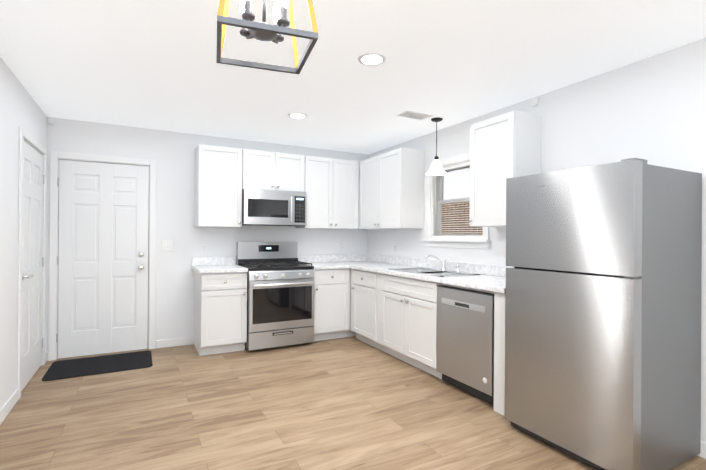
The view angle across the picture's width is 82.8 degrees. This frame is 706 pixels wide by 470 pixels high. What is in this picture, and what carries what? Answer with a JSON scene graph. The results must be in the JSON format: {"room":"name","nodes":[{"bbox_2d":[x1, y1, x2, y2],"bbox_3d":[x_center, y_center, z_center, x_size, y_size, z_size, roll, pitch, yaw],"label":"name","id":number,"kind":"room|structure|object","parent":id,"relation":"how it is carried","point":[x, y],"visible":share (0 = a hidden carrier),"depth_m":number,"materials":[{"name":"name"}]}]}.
{"room":"kitchen","nodes":[
{"label":"kitchen","id":0,"kind":"room"},
{"bbox_2d":[0,336,705,469],"bbox_3d":[0.280,1.334,1.682,4.010,0.100,7.570,0,0,-28],"label":"floor","id":1,"kind":"structure","parent":0,"point":[350,403],"depth_m":2.77,"materials":[{"name":"brown wood"}]},
{"bbox_2d":[42,350,152,380],"bbox_3d":[-2.448,1.261,3.913,0.865,0.012,0.600,0,0,-28],"label":"doormat","id":2,"kind":"object","parent":1,"relation":"on","point":[71,368],"visible":1,"depth_m":3.86,"materials":[{"name":"black rubber"}]},
{"bbox_2d":[194,271,247,355],"bbox_3d":[-1.503,0.836,4.514,0.474,0.876,0.609,0,0,-28],"label":"base cabinet","id":3,"kind":"object","parent":1,"relation":"on","point":[220,301],"depth_m":4.26,"materials":[{"name":"white wood"}]},
{"bbox_2d":[192,263,247,274],"bbox_3d":[-1.504,0.378,4.498,0.500,0.038,0.634,0,0,-28],"label":"countertop","id":4,"kind":"structure","parent":3,"relation":"on","point":[217,268],"depth_m":4.29,"materials":[{"name":"white stone"}]},
{"bbox_2d":[237,242,314,350],"bbox_3d":[-0.916,0.683,4.737,0.756,1.190,0.702,0,0,-28],"label":"range","id":5,"kind":"object","parent":1,"relation":"on","point":[280,292],"visible":1,"depth_m":4.51,"materials":[{"name":"grey metal"}]},
{"bbox_2d":[314,267,347,340],"bbox_3d":[-0.403,0.844,5.103,0.484,0.876,0.609,0,0,-28],"label":"base cabinet","id":6,"kind":"object","parent":1,"relation":"on","point":[331,287],"depth_m":4.85,"materials":[{"name":"white wood"}]},
{"bbox_2d":[305,259,367,270],"bbox_3d":[-0.124,0.388,5.237,1.098,0.038,0.634,0,0,-28],"label":"countertop","id":7,"kind":"structure","parent":6,"relation":"on","point":[317,266],"depth_m":4.86,"materials":[{"name":"white stone"}]},
{"bbox_2d":[348,267,379,348],"bbox_3d":[0.370,0.849,4.825,0.609,0.876,0.609,0,0,-28],"label":"base cabinet","id":8,"kind":"object","parent":1,"relation":"on","point":[363,286],"depth_m":4.64,"materials":[{"name":"white wood"}]},
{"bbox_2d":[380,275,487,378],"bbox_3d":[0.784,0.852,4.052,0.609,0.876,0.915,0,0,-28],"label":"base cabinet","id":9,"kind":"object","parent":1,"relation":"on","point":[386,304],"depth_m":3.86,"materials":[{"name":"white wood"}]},
{"bbox_2d":[348,263,505,294],"bbox_3d":[0.789,0.389,4.022,0.634,0.047,2.370,0,0,-28],"label":"countertop","id":10,"kind":"structure","parent":9,"relation":"on","point":[497,283],"depth_m":3.55,"materials":[{"name":"white stone"}]},
{"bbox_2d":[388,267,475,274],"bbox_3d":[0.786,0.457,4.032,0.474,0.183,0.854,0,0,-28],"label":"sink","id":11,"kind":"object","parent":10,"relation":"in","point":[415,270],"depth_m":4.07,"materials":[{"name":"silver metal"}]},
{"bbox_2d":[424,255,451,270],"bbox_3d":[0.862,0.283,4.072,0.251,0.166,0.134,0,0,-28],"label":"faucet","id":12,"kind":"object","parent":10,"relation":"on","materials":[{"name":"silver metal"}]},
{"bbox_2d":[436,285,493,404],"bbox_3d":[1.132,0.868,3.357,0.592,0.846,0.622,0,0,-28],"label":"dishwasher","id":13,"kind":"object","parent":1,"relation":"on","point":[465,343],"visible":0.62,"depth_m":3.18,"materials":[{"name":"grey metal"}]},
{"bbox_2d":[505,158,701,469],"bbox_3d":[1.522,0.454,2.502,0.718,1.679,0.787,0,0,-28],"label":"refrigerator","id":14,"kind":"object","parent":1,"relation":"on","point":[603,329],"visible":1,"depth_m":2.20,"materials":[{"name":"grey metal"}]},
{"bbox_2d":[0,0,705,442],"bbox_3d":[0.289,0.009,1.683,4.010,2.550,7.570,0,0,-28],"label":"wall","id":15,"kind":"structure","parent":0,"point":[608,80],"depth_m":2.88,"materials":[{"name":"white paint"}]},
{"bbox_2d":[0,388,18,424],"bbox_3d":[-1.103,1.228,0.332,0.015,0.090,6.214,0,0,-28],"label":"baseboard","id":16,"kind":"structure","parent":15,"relation":"attached to","point":[8,406],"depth_m":2.85,"materials":[{"name":"white wood"}]},
{"bbox_2d":[17,126,46,398],"bbox_3d":[-2.858,0.212,3.476,0.156,2.104,0.968,0,0,-28],"label":"door frame","id":17,"kind":"structure","parent":15,"relation":"attached to","point":[29,139],"depth_m":3.13,"materials":[{"name":"white wood"}]},
{"bbox_2d":[22,140,44,389],"bbox_3d":[-2.801,0.246,3.513,0.089,2.024,0.832,0,0,-28],"label":"door","id":18,"kind":"structure","parent":15,"relation":"in","point":[33,183],"depth_m":3.50,"materials":[{"name":"white wood"}]},
{"bbox_2d":[47,119,53,124],"bbox_3d":[-3.034,-1.137,4.018,0.050,0.050,0.029,0,0,-28],"label":"sensor","id":19,"kind":"object","parent":15,"relation":"attached to","point":[50,121],"visible":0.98,"depth_m":4.01,"materials":[{"name":"white plastic"}]},
{"bbox_2d":[48,151,155,360],"bbox_3d":[-2.660,0.214,4.310,0.961,2.104,0.156,0,0,-28],"label":"door frame","id":20,"kind":"structure","parent":15,"relation":"attached to","point":[55,157],"depth_m":4.09,"materials":[{"name":"white wood"}]},
{"bbox_2d":[56,160,148,358],"bbox_3d":[-2.629,0.248,4.241,0.824,2.024,0.105,0,0,-28],"label":"back door","id":21,"kind":"structure","parent":15,"relation":"in","point":[102,260],"depth_m":4.25,"materials":[{"name":"white wood"}]},
{"bbox_2d":[161,241,172,250],"bbox_3d":[-2.103,0.125,4.530,0.115,0.116,0.011,0,0,-28],"label":"electrical outlet plate","id":22,"kind":"object","parent":15,"relation":"attached to","point":[166,245],"visible":1,"depth_m":4.53,"materials":[{"name":"white plastic"}]},
{"bbox_2d":[156,337,193,348],"bbox_3d":[-2.029,1.225,4.572,0.390,0.090,0.012,0,0,-28],"label":"baseboard","id":23,"kind":"structure","parent":15,"relation":"attached to","point":[164,343],"depth_m":4.56,"materials":[{"name":"white wood"}]},
{"bbox_2d":[201,244,207,253],"bbox_3d":[-1.752,0.163,4.720,0.072,0.116,0.008,0,0,-28],"label":"electrical outlet plate","id":24,"kind":"object","parent":15,"relation":"attached to","point":[204,248],"visible":1,"depth_m":4.72,"materials":[{"name":"white plastic"}]},
{"bbox_2d":[194,144,247,226],"bbox_3d":[-1.531,-0.544,4.654,0.538,0.904,0.329,0,0,-28],"label":"upper cabinet","id":25,"kind":"object","parent":15,"relation":"attached to","point":[221,173],"depth_m":4.50,"materials":[{"name":"white wood"}]},
{"bbox_2d":[216,0,317,73],"bbox_3d":[-0.297,-0.893,1.344,0.300,0.554,0.300,0,0,-19],"label":"lantern chandelier","id":26,"kind":"object","parent":15,"relation":"hanging from","point":[263,30],"visible":1,"depth_m":1.32,"materials":[{"name":"grey metal"}]},
{"bbox_2d":[248,149,299,191],"bbox_3d":[-1.010,-0.763,4.932,0.760,0.458,0.329,0,0,-28],"label":"upper cabinet","id":27,"kind":"object","parent":15,"relation":"attached to","point":[267,170],"depth_m":4.78,"materials":[{"name":"white wood"}]},
{"bbox_2d":[242,188,306,225],"bbox_3d":[-0.986,-0.323,4.881,0.754,0.414,0.442,0,0,-28],"label":"over-the-range microwave","id":28,"kind":"object","parent":27,"relation":"attached to","point":[262,207],"visible":0.98,"depth_m":4.71,"materials":[{"name":"grey metal"}]},
{"bbox_2d":[192,255,367,266],"bbox_3d":[-0.827,0.314,5.209,2.364,0.100,0.019,0,0,-28],"label":"backsplash","id":29,"kind":"structure","parent":15,"relation":"attached to","point":[196,261],"depth_m":5.32,"materials":[{"name":"white stone"}]},
{"bbox_2d":[288,113,306,118],"bbox_3d":[-0.541,-1.166,3.918,0.184,0.007,0.184,0,0,-28],"label":"recessed light","id":30,"kind":"object","parent":15,"relation":"in","point":[297,115],"visible":1,"depth_m":3.90,"materials":[{"name":"white plastic"}]},
{"bbox_2d":[295,155,355,228],"bbox_3d":[-0.340,-0.535,5.257,0.851,0.904,0.391,0,0,-28],"label":"upper cabinet","id":31,"kind":"object","parent":15,"relation":"attached to","point":[329,184],"depth_m":5.13,"materials":[{"name":"white wood"}]},
{"bbox_2d":[358,53,385,64],"bbox_3d":[0.125,-1.162,2.653,0.184,0.007,0.184,0,0,-28],"label":"recessed light","id":32,"kind":"object","parent":15,"relation":"in","point":[371,59],"visible":1,"depth_m":2.64,"materials":[{"name":"white"}]},
{"bbox_2d":[356,148,423,229],"bbox_3d":[0.421,-0.530,4.979,0.391,0.904,0.979,0,0,-28],"label":"upper cabinet","id":33,"kind":"object","parent":15,"relation":"attached to","point":[389,185],"depth_m":4.66,"materials":[{"name":"white wood"}]},
{"bbox_2d":[397,110,432,119],"bbox_3d":[0.601,-1.156,3.883,0.310,0.010,0.170,0,0,-28],"label":"air vent","id":34,"kind":"object","parent":15,"relation":"in","point":[414,115],"visible":1,"depth_m":3.86,"materials":[{"name":"white metal"}]},
{"bbox_2d":[426,117,446,175],"bbox_3d":[0.837,-0.885,4.010,0.216,0.550,0.216,0,0,-28],"label":"pendant light","id":35,"kind":"object","parent":15,"relation":"hanging from","point":[436,168],"visible":1,"depth_m":3.98,"materials":[{"name":"white glass"}]},
{"bbox_2d":[368,255,507,278],"bbox_3d":[0.915,0.326,4.438,0.019,0.100,2.985,0,0,-28],"label":"backsplash","id":36,"kind":"structure","parent":15,"relation":"attached to","point":[481,269],"depth_m":4.16,"materials":[{"name":"white stone"}]},
{"bbox_2d":[422,153,490,248],"bbox_3d":[1.111,-0.343,4.206,0.195,0.950,0.965,0,0,-28],"label":"window","id":37,"kind":"structure","parent":15,"relation":"in","point":[447,206],"depth_m":4.33,"materials":[{"name":"white"}]},
{"bbox_2d":[500,249,505,261],"bbox_3d":[1.358,0.188,3.623,0.011,0.116,0.072,0,0,-28],"label":"electrical outlet plate","id":38,"kind":"object","parent":15,"relation":"attached to","point":[502,255],"visible":0.81,"depth_m":3.62,"materials":[{"name":"white plastic"}]},
{"bbox_2d":[469,111,541,226],"bbox_3d":[1.289,-0.525,3.422,0.330,0.904,0.475,0,0,-28],"label":"upper cabinet","id":39,"kind":"object","parent":15,"relation":"attached to","point":[507,145],"depth_m":3.28,"materials":[{"name":"white wood"}]},
{"bbox_2d":[531,98,537,106],"bbox_3d":[1.515,-1.106,3.334,0.024,0.060,0.050,0,0,-28],"label":"sensor","id":40,"kind":"object","parent":15,"relation":"attached to","point":[534,102],"visible":0.98,"depth_m":3.32,"materials":[{"name":"white plastic"}]},
{"bbox_2d":[697,441,705,458],"bbox_3d":[2.626,1.255,1.236,0.015,0.090,4.289,0,0,-28],"label":"baseboard","id":41,"kind":"structure","parent":15,"relation":"attached to","point":[702,454],"depth_m":2.33,"materials":[{"name":"white wood"}]}
]}

